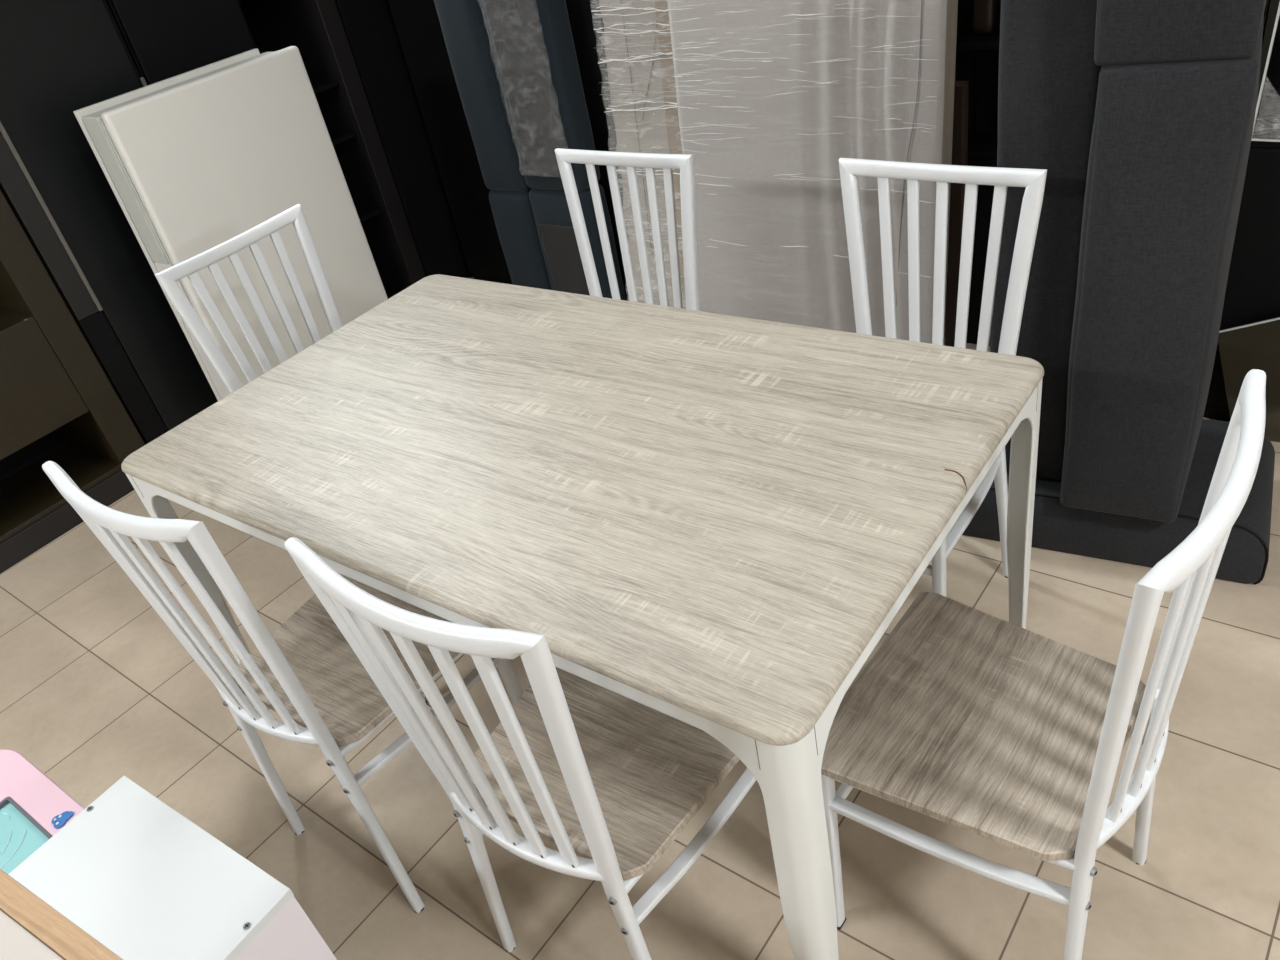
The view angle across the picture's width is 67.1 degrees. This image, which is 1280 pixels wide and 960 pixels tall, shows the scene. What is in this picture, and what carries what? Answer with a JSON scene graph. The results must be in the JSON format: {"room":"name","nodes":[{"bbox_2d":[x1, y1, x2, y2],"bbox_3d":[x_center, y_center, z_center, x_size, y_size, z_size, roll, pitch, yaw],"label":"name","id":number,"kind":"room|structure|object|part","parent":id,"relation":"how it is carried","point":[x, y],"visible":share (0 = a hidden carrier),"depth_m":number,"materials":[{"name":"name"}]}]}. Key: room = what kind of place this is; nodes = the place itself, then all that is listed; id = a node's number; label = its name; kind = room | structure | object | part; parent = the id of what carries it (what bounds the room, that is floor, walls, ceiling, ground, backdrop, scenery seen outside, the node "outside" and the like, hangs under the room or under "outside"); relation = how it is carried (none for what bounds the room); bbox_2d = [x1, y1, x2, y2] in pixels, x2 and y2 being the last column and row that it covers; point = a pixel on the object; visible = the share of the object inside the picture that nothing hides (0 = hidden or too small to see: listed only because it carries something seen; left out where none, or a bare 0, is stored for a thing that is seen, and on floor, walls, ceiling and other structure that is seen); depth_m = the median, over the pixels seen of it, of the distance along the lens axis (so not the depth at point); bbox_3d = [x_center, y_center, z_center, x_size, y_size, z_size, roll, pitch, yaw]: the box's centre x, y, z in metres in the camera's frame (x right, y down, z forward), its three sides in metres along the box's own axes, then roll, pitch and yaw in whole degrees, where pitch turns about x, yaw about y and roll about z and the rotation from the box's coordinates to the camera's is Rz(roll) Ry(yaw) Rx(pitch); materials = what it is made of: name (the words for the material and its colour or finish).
{"room":"store","nodes":[
{"label":"store","id":0,"kind":"room"},
{"bbox_2d":[0,276,1279,959],"bbox_3d":[0.682,1.186,1.108,12.972,0.080,7.894,16,44,35],"label":"floor","id":1,"kind":"structure","parent":0,"point":[97,690],"depth_m":1.96,"materials":[{"name":"beige tile"}]},
{"bbox_2d":[0,749,84,873],"bbox_3d":[-1.095,0.809,1.733,0.455,0.455,0.340,15,43,34],"label":"toy","id":2,"kind":"object","parent":1,"relation":"on","point":[33,808],"visible":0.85,"depth_m":1.67,"materials":[{"name":"pink plastic"}]},
{"bbox_3d":[-1.133,0.640,1.614,0.455,0.024,0.340,15,43,34],"label":"frame","id":3,"kind":"part","parent":2,"relation":"part of","materials":[{"name":"pink plastic"}]},
{"bbox_2d":[0,869,122,959],"bbox_3d":[-0.635,0.918,0.996,0.660,0.950,0.550,11,41,31],"label":"side table","id":4,"kind":"object","parent":1,"relation":"on","point":[30,928],"visible":1,"depth_m":0.86,"materials":[{"name":"brown wood"}]},
{"bbox_2d":[0,190,144,573],"bbox_3d":[-2.619,-0.374,2.514,0.430,2.020,1.845,15,43,34],"label":"display unit","id":5,"kind":"object","parent":1,"relation":"on","point":[58,404],"visible":0.79,"depth_m":3.20,"materials":[{"name":"brown wood"}]},
{"bbox_2d":[0,307,36,329],"bbox_3d":[-2.584,-0.086,2.679,0.407,0.022,1.707,15,43,34],"label":"shelf","id":6,"kind":"object","parent":5,"relation":"attached to","point":[11,318],"depth_m":3.08,"materials":[{"name":"brown wood"}]},
{"bbox_3d":[-2.816,-0.425,2.589,0.010,1.912,1.707,15,43,34],"label":"panel","id":7,"kind":"part","parent":5,"relation":"part of","materials":[{"name":"black wood"}]},
{"bbox_3d":[-2.398,0.091,2.663,0.019,0.357,1.705,15,43,34],"label":"drawer","id":8,"kind":"part","parent":5,"relation":"part of","materials":[{"name":"brown wood"}]},
{"bbox_2d":[0,443,120,542],"bbox_3d":[-2.483,0.381,3.010,0.398,0.018,1.707,15,43,34],"label":"shelf","id":9,"kind":"object","parent":5,"relation":"attached to","point":[29,499],"depth_m":3.38,"materials":[{"name":"brown wood"}]},
{"bbox_2d":[0,0,217,444],"bbox_3d":[-1.965,-1.086,3.250,0.506,2.100,0.570,15,43,34],"label":"wardrobe","id":10,"kind":"object","parent":1,"relation":"on","point":[58,58],"visible":0.59,"depth_m":3.10,"materials":[{"name":"wood"}]},
{"bbox_3d":[-1.974,-1.141,2.797,0.025,1.475,0.072,15,43,34],"label":"door","id":11,"kind":"part","parent":10,"relation":"part of","materials":[{"name":"black wood"}]},
{"bbox_3d":[-1.790,-0.320,3.384,0.017,0.572,0.085,15,43,34],"label":"door","id":12,"kind":"part","parent":10,"relation":"part of","materials":[{"name":"black wood"}]},
{"bbox_2d":[8,776,336,959],"bbox_3d":[-0.705,0.839,1.481,0.430,0.552,0.360,14,42,33],"label":"cabinet","id":13,"kind":"object","parent":1,"relation":"on","point":[135,874],"visible":1,"depth_m":1.37,"materials":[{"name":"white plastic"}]},
{"bbox_3d":[-0.534,0.887,1.375,0.016,0.534,0.358,14,42,33],"label":"panel","id":14,"kind":"part","parent":13,"relation":"part of","materials":[{"name":"wood"}]},
{"bbox_2d":[73,46,387,400],"bbox_3d":[-1.303,-0.783,3.382,0.172,1.225,0.719,15,43,34],"label":"cabinet","id":15,"kind":"object","parent":1,"relation":"on","point":[195,160],"visible":0.6,"depth_m":3.16,"materials":[{"name":"white paint"}]},
{"bbox_3d":[-1.577,-0.886,2.970,0.090,0.455,0.016,15,43,34],"label":"panel","id":16,"kind":"part","parent":15,"relation":"part of","materials":[{"name":"white wood"}]},
{"bbox_3d":[-1.469,-0.407,3.309,0.102,0.722,0.012,15,43,34],"label":"panel","id":17,"kind":"part","parent":15,"relation":"part of","materials":[{"name":"white paint"}]},
{"bbox_2d":[154,204,342,393],"bbox_3d":[-0.753,-0.156,2.529,0.472,0.987,0.429,14,43,33],"label":"dining chair","id":18,"kind":"object","parent":1,"relation":"on","point":[209,258],"visible":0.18,"depth_m":2.44,"materials":[{"name":"white wood"}]},
{"bbox_3d":[-0.994,-0.093,2.516,0.089,0.987,0.038,-19,35,-10],"label":"leg","id":19,"kind":"part","parent":18,"relation":"part of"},
{"bbox_3d":[-1.007,-0.578,2.377,0.052,0.046,0.429,14,42,33],"label":"rail","id":20,"kind":"part","parent":18,"relation":"part of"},
{"bbox_3d":[-0.797,-0.290,2.734,0.038,0.987,0.089,-10,35,4],"label":"leg","id":21,"kind":"part","parent":18,"relation":"part of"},
{"bbox_2d":[106,0,424,298],"bbox_3d":[-1.562,-1.478,3.679,0.500,2.100,0.833,15,43,34],"label":"wardrobe","id":22,"kind":"object","parent":1,"relation":"on","point":[164,39],"visible":0.2,"depth_m":3.78,"materials":[{"name":"black wood"}]},
{"bbox_3d":[-1.488,-1.328,3.417,0.022,2.050,0.430,15,43,34],"label":"door","id":23,"kind":"part","parent":22,"relation":"part of","materials":[{"name":"black wood"}]},
{"bbox_3d":[-1.655,-1.627,3.922,0.015,2.100,0.316,15,43,34],"label":"panel","id":24,"kind":"part","parent":22,"relation":"part of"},
{"bbox_2d":[310,80,338,93],"bbox_3d":[-1.457,-1.527,3.825,0.455,0.018,0.314,15,43,34],"label":"shelf","id":25,"kind":"object","parent":22,"relation":"attached to","point":[318,86],"depth_m":3.78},
{"bbox_3d":[-1.347,-1.685,3.907,0.500,2.100,0.082,15,43,34],"label":"panel","id":26,"kind":"part","parent":22,"relation":"part of","materials":[{"name":"wood"}]},
{"bbox_2d":[328,131,356,145],"bbox_3d":[-1.421,-1.366,3.938,0.455,0.018,0.314,15,43,34],"label":"shelf","id":27,"kind":"object","parent":22,"relation":"attached to","point":[337,137],"depth_m":3.89,"materials":[{"name":"black wood"}]},
{"bbox_2d":[355,205,382,222],"bbox_3d":[-1.364,-1.108,4.119,0.455,0.018,0.314,15,43,34],"label":"shelf","id":28,"kind":"object","parent":22,"relation":"attached to","point":[365,212],"depth_m":4.08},
{"bbox_2d":[386,292,395,298],"bbox_3d":[-1.291,-0.778,4.351,0.455,0.018,0.314,15,43,34],"label":"shelf","id":29,"kind":"object","parent":22,"relation":"attached to","point":[389,294],"depth_m":4.37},
{"bbox_2d":[42,461,522,912],"bbox_3d":[-0.576,0.304,1.819,0.429,0.987,0.472,14,42,33],"label":"dining chair","id":30,"kind":"object","parent":1,"relation":"on","point":[305,671],"visible":0.81,"depth_m":1.67,"materials":[{"name":"white wood"}]},
{"bbox_3d":[-0.777,0.042,1.423,0.429,0.046,0.052,14,42,33],"label":"rail","id":31,"kind":"part","parent":30,"relation":"part of","materials":[{"name":"white wood"}]},
{"bbox_3d":[-0.817,0.366,1.806,0.089,0.987,0.038,-10,35,4],"label":"leg","id":32,"kind":"part","parent":30,"relation":"part of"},
{"bbox_3d":[-0.671,0.418,1.719,0.304,0.021,0.051,14,42,33],"label":"rail","id":33,"kind":"part","parent":30,"relation":"part of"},
{"bbox_3d":[-0.530,0.438,1.613,0.038,0.987,0.089,-20,35,-10],"label":"leg","id":34,"kind":"part","parent":30,"relation":"part of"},
{"bbox_3d":[-0.544,0.317,1.871,0.424,0.018,0.385,14,42,33],"label":"seat","id":35,"kind":"part","parent":30,"relation":"part of","materials":[{"name":"brown wood"}]},
{"bbox_3d":[-0.549,0.341,1.873,0.402,0.020,0.372,14,42,33],"label":"seat frame","id":36,"kind":"part","parent":30,"relation":"part of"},
{"bbox_3d":[-0.255,0.446,1.994,0.027,0.432,0.029,14,42,33],"label":"leg","id":37,"kind":"part","parent":30,"relation":"part of","materials":[{"name":"white wood"}]},
{"bbox_2d":[335,0,472,277],"bbox_3d":[-1.054,-1.969,4.219,0.498,2.100,0.934,15,43,34],"label":"wardrobe","id":38,"kind":"object","parent":1,"relation":"on","point":[369,27],"visible":0.09,"depth_m":4.05,"materials":[{"name":"black wood"}]},
{"bbox_2d":[388,0,629,300],"bbox_3d":[-0.406,-1.773,3.780,1.050,2.050,0.500,15,43,34],"label":"wardrobe","id":39,"kind":"object","parent":1,"relation":"on","point":[417,25],"visible":0.2,"depth_m":3.91,"materials":[{"name":"black wood"}]},
{"bbox_3d":[-0.757,-1.713,3.769,0.518,1.990,0.018,15,43,34],"label":"door","id":40,"kind":"part","parent":39,"relation":"part of","materials":[{"name":"black wood"}]},
{"bbox_3d":[-0.338,-1.600,3.476,0.518,1.990,0.018,15,43,34],"label":"door","id":41,"kind":"part","parent":39,"relation":"part of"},
{"bbox_2d":[285,537,755,959],"bbox_3d":[-0.079,0.409,1.513,0.429,0.987,0.472,14,43,33],"label":"dining chair","id":42,"kind":"object","parent":1,"relation":"on","point":[608,778],"visible":0.94,"depth_m":1.38,"materials":[{"name":"white wood"}]},
{"bbox_3d":[-0.320,0.470,1.502,0.089,0.987,0.038,-9,35,4],"label":"leg","id":43,"kind":"part","parent":42,"relation":"part of","materials":[{"name":"white wood"}]},
{"bbox_3d":[-0.280,0.146,1.117,0.429,0.046,0.052,14,43,33],"label":"rail","id":44,"kind":"part","parent":42,"relation":"part of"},
{"bbox_3d":[-0.174,0.522,1.414,0.304,0.021,0.051,14,43,33],"label":"rail","id":45,"kind":"part","parent":42,"relation":"part of","materials":[{"name":"white wood"}]},
{"bbox_3d":[-0.034,0.543,1.308,0.038,0.987,0.089,-19,35,-10],"label":"leg","id":46,"kind":"part","parent":42,"relation":"part of","materials":[{"name":"white wood"}]},
{"bbox_3d":[-0.046,0.421,1.565,0.424,0.018,0.385,14,43,33],"label":"seat","id":47,"kind":"part","parent":42,"relation":"part of","materials":[{"name":"brown wood"}]},
{"bbox_3d":[-0.052,0.446,1.567,0.402,0.020,0.372,14,43,33],"label":"seat frame","id":48,"kind":"part","parent":42,"relation":"part of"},
{"bbox_2d":[433,0,626,300],"bbox_3d":[-0.462,-1.493,3.461,0.533,1.990,0.186,15,43,34],"label":"board","id":49,"kind":"object","parent":1,"relation":"on","point":[514,63],"visible":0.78,"depth_m":3.51,"materials":[{"name":"blue fabric"}]},
{"bbox_2d":[433,0,530,190],"bbox_3d":[-0.622,-1.744,3.400,0.237,1.460,0.164,15,43,34],"label":"cushion","id":50,"kind":"object","parent":49,"relation":"on","point":[463,26],"depth_m":3.53,"materials":[{"name":"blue fabric"}]},
{"bbox_2d":[489,188,551,289],"bbox_3d":[-0.444,-0.946,3.958,0.235,0.538,0.164,15,43,34],"label":"cushion","id":51,"kind":"object","parent":49,"relation":"on","point":[512,208],"depth_m":3.85,"materials":[{"name":"blue fabric"}]},
{"bbox_2d":[480,0,600,191],"bbox_3d":[-0.416,-1.694,3.250,0.309,1.445,0.163,15,43,34],"label":"cushion","id":52,"kind":"object","parent":49,"relation":"on","point":[528,50],"depth_m":3.39,"materials":[{"name":"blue fabric"}]},
{"bbox_2d":[529,184,626,300],"bbox_3d":[-0.238,-0.896,3.811,0.305,0.552,0.165,15,43,34],"label":"cushion","id":53,"kind":"object","parent":49,"relation":"on","point":[551,230],"depth_m":3.72,"materials":[{"name":"blue fabric"}]},
{"bbox_2d":[121,274,1043,959],"bbox_3d":[-0.124,0.176,2.064,1.603,0.752,0.950,15,43,34],"label":"dining table","id":54,"kind":"object","parent":1,"relation":"on","point":[712,523],"visible":0.93,"depth_m":1.64,"materials":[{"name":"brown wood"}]},
{"bbox_3d":[-0.971,0.257,2.233,0.096,0.734,0.212,-14,34,-2],"label":"leg","id":55,"kind":"part","parent":54,"relation":"part of","materials":[{"name":"white wood"}]},
{"bbox_3d":[0.235,0.583,1.388,0.212,0.734,0.096,-14,34,-2],"label":"leg","id":56,"kind":"part","parent":54,"relation":"part of","materials":[{"name":"white wood"}]},
{"bbox_3d":[0.726,0.110,1.906,0.096,0.734,0.212,-14,34,-2],"label":"leg","id":57,"kind":"part","parent":54,"relation":"part of","materials":[{"name":"white wood"}]},
{"bbox_2d":[555,148,699,310],"bbox_3d":[-0.077,-0.296,2.514,0.429,0.987,0.472,17,44,35],"label":"dining chair","id":58,"kind":"object","parent":1,"relation":"on","point":[565,157],"visible":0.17,"depth_m":2.45,"materials":[{"name":"white wood"}]},
{"bbox_3d":[-0.110,-0.433,2.720,0.038,0.987,0.089,-18,35,-8],"label":"leg","id":59,"kind":"part","parent":58,"relation":"part of","materials":[{"name":"white wood"}]},
{"bbox_3d":[-0.035,-0.789,2.371,0.429,0.046,0.052,17,44,35],"label":"rail","id":60,"kind":"part","parent":58,"relation":"part of","materials":[{"name":"white wood"}]},
{"bbox_3d":[0.167,-0.350,2.515,0.089,0.987,0.038,-8,35,7],"label":"leg","id":61,"kind":"part","parent":58,"relation":"part of","materials":[{"name":"white wood"}]},
{"bbox_2d":[590,0,685,308],"bbox_3d":[0.118,-1.329,3.269,0.516,1.758,0.388,15,43,34],"label":"rug","id":62,"kind":"object","parent":1,"relation":"on","point":[637,44],"visible":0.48,"depth_m":3.28,"materials":[{"name":"fabric"}]},
{"bbox_2d":[667,0,957,344],"bbox_3d":[0.464,-1.037,2.735,0.842,1.751,0.273,15,43,34],"label":"curtain","id":63,"kind":"object","parent":1,"relation":"on","point":[771,95],"visible":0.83,"depth_m":2.75,"materials":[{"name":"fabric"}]},
{"bbox_2d":[839,158,1046,596],"bbox_3d":[0.549,-0.120,2.066,0.429,0.987,0.472,18,45,37],"label":"dining chair","id":64,"kind":"object","parent":1,"relation":"on","point":[1034,180],"visible":0.27,"depth_m":1.99,"materials":[{"name":"white wood"}]},
{"bbox_3d":[0.524,-0.259,2.272,0.038,0.987,0.089,-17,35,-6],"label":"leg","id":65,"kind":"part","parent":64,"relation":"part of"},
{"bbox_3d":[0.616,0.259,1.985,0.027,0.432,0.029,18,45,37],"label":"leg","id":66,"kind":"part","parent":64,"relation":"part of","materials":[{"name":"white wood"}]},
{"bbox_3d":[0.596,-0.612,1.919,0.429,0.046,0.052,18,45,37],"label":"rail","id":67,"kind":"part","parent":64,"relation":"part of","materials":[{"name":"white wood"}]},
{"bbox_3d":[0.794,-0.170,2.061,0.089,0.987,0.038,-7,35,8],"label":"leg","id":68,"kind":"part","parent":64,"relation":"part of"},
{"bbox_2d":[945,81,968,346],"bbox_3d":[0.959,-0.750,2.927,0.056,0.880,0.040,15,43,34],"label":"wooden post","id":69,"kind":"object","parent":1,"relation":"on","point":[961,89],"visible":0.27,"depth_m":2.86,"materials":[{"name":"brown wood"}]},
{"bbox_2d":[955,0,999,345],"bbox_3d":[1.067,-1.182,2.782,0.300,1.700,0.194,15,43,34],"label":"rack","id":70,"kind":"object","parent":1,"relation":"on","point":[982,145],"visible":0.2,"depth_m":2.96,"materials":[{"name":"black metal"}]},
{"bbox_2d":[959,26,999,49],"bbox_3d":[1.055,-1.258,2.735,0.240,0.020,0.180,15,43,34],"label":"shelf","id":71,"kind":"object","parent":70,"relation":"attached to","point":[974,41],"depth_m":2.73,"materials":[{"name":"black wood"}]},
{"bbox_3d":[1.111,-0.696,3.032,0.300,0.620,0.010,15,43,34],"label":"kick panel","id":72,"kind":"part","parent":70,"relation":"part of","materials":[{"name":"wood"}]},
{"bbox_2d":[968,132,996,158],"bbox_3d":[1.111,-1.008,2.911,0.240,0.020,0.180,15,43,34],"label":"shelf","id":73,"kind":"object","parent":70,"relation":"attached to","point":[982,145],"depth_m":2.92,"materials":[{"name":"black wood"}]},
{"bbox_2d":[973,0,997,34],"bbox_3d":[0.972,-1.361,2.712,0.061,0.200,0.064,15,43,34],"label":"folded cloth","id":74,"kind":"object","parent":70,"relation":"on","point":[984,11],"visible":1,"depth_m":2.72,"materials":[{"name":"brown fabric"}]},
{"bbox_2d":[821,369,1265,959],"bbox_3d":[0.545,0.333,1.423,0.472,0.987,0.429,18,45,36],"label":"dining chair","id":75,"kind":"object","parent":1,"relation":"on","point":[967,718],"visible":0.98,"depth_m":1.39,"materials":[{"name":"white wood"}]},
{"bbox_3d":[0.314,0.605,1.587,0.029,0.432,0.027,18,45,36],"label":"leg","id":76,"kind":"part","parent":75,"relation":"part of","materials":[{"name":"white wood"}]},
{"bbox_3d":[0.535,0.379,1.476,0.372,0.020,0.402,18,45,36],"label":"seat frame","id":77,"kind":"part","parent":75,"relation":"part of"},
{"bbox_3d":[0.520,0.360,1.474,0.385,0.018,0.424,18,45,36],"label":"seat","id":78,"kind":"part","parent":75,"relation":"part of","materials":[{"name":"brown wood"}]},
{"bbox_3d":[0.572,0.472,1.217,0.038,0.987,0.089,-7,35,8],"label":"leg","id":79,"kind":"part","parent":75,"relation":"part of","materials":[{"name":"white wood"}]},
{"bbox_3d":[0.685,0.392,1.329,0.051,0.021,0.304,18,45,36],"label":"rail","id":80,"kind":"part","parent":75,"relation":"part of","materials":[{"name":"white wood"}]},
{"bbox_3d":[0.789,0.281,1.421,0.089,0.987,0.038,-17,35,-7],"label":"leg","id":81,"kind":"part","parent":75,"relation":"part of","materials":[{"name":"white wood"}]},
{"bbox_3d":[0.622,0.006,1.032,0.052,0.046,0.429,18,45,36],"label":"rail","id":82,"kind":"part","parent":75,"relation":"part of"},
{"bbox_2d":[962,0,1274,584],"bbox_3d":[1.012,-0.699,1.889,0.674,1.952,0.486,10,40,29],"label":"sofa","id":83,"kind":"object","parent":1,"relation":"on","point":[1138,115],"visible":0.87,"depth_m":1.88,"materials":[{"name":"grey fabric"}]},
{"bbox_3d":[0.863,-0.820,1.969,0.192,1.794,0.352,10,40,29],"label":"seat","id":84,"kind":"part","parent":83,"relation":"part of","materials":[{"name":"black fabric"}]},
{"bbox_3d":[1.187,0.003,2.416,0.674,0.164,0.423,10,40,29],"label":"armrest","id":85,"kind":"part","parent":83,"relation":"part of","materials":[{"name":"black fabric"}]},
{"bbox_2d":[1060,10,1265,521],"bbox_3d":[1.082,-0.420,2.036,0.270,0.983,0.424,10,40,29],"label":"seat cushion","id":86,"kind":"object","parent":83,"relation":"on","point":[1165,141],"depth_m":1.84,"materials":[{"name":"grey fabric"}]},
{"bbox_2d":[1094,0,1267,64],"bbox_3d":[0.917,-1.138,1.534,0.264,0.807,0.426,10,40,29],"label":"seat cushion","id":87,"kind":"object","parent":83,"relation":"on","point":[1126,32],"depth_m":1.60,"materials":[{"name":"grey fabric"}]},
{"bbox_2d":[957,0,1279,159],"bbox_3d":[1.401,-1.512,2.837,0.870,2.050,0.500,15,43,34],"label":"wardrobe","id":88,"kind":"object","parent":1,"relation":"on","point":[987,59],"visible":0.02,"depth_m":2.97,"materials":[{"name":"black wood"}]},
{"bbox_3d":[1.086,-1.442,2.801,0.428,1.990,0.018,15,43,34],"label":"door","id":89,"kind":"part","parent":88,"relation":"part of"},
{"bbox_2d":[1201,141,1279,420],"bbox_3d":[2.095,-0.509,2.330,1.120,0.762,0.568,15,43,34],"label":"base cabinet","id":90,"kind":"object","parent":1,"relation":"on","point":[1252,289],"visible":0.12,"depth_m":2.38,"materials":[{"name":"black wood"}]},
{"bbox_2d":[1251,2,1279,141],"bbox_3d":[1.754,-1.077,1.746,0.975,0.974,0.096,15,43,34],"label":"wall mirror","id":91,"kind":"object","parent":90,"relation":"on","point":[1266,124],"visible":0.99,"depth_m":2.19,"materials":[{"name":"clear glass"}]},
{"bbox_2d":[1217,317,1279,442],"bbox_3d":[1.776,-0.315,2.277,0.728,0.624,0.010,15,43,34],"label":"glass tabletop","id":92,"kind":"object","parent":1,"relation":"on","point":[1245,348],"visible":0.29,"depth_m":2.48,"materials":[{"name":"brown glass"}]},
{"bbox_3d":[1.750,-0.434,2.193,0.728,0.330,0.009,15,43,34],"label":"edge trim","id":93,"kind":"part","parent":92,"relation":"part of","materials":[{"name":"silver metal"}]}
]}

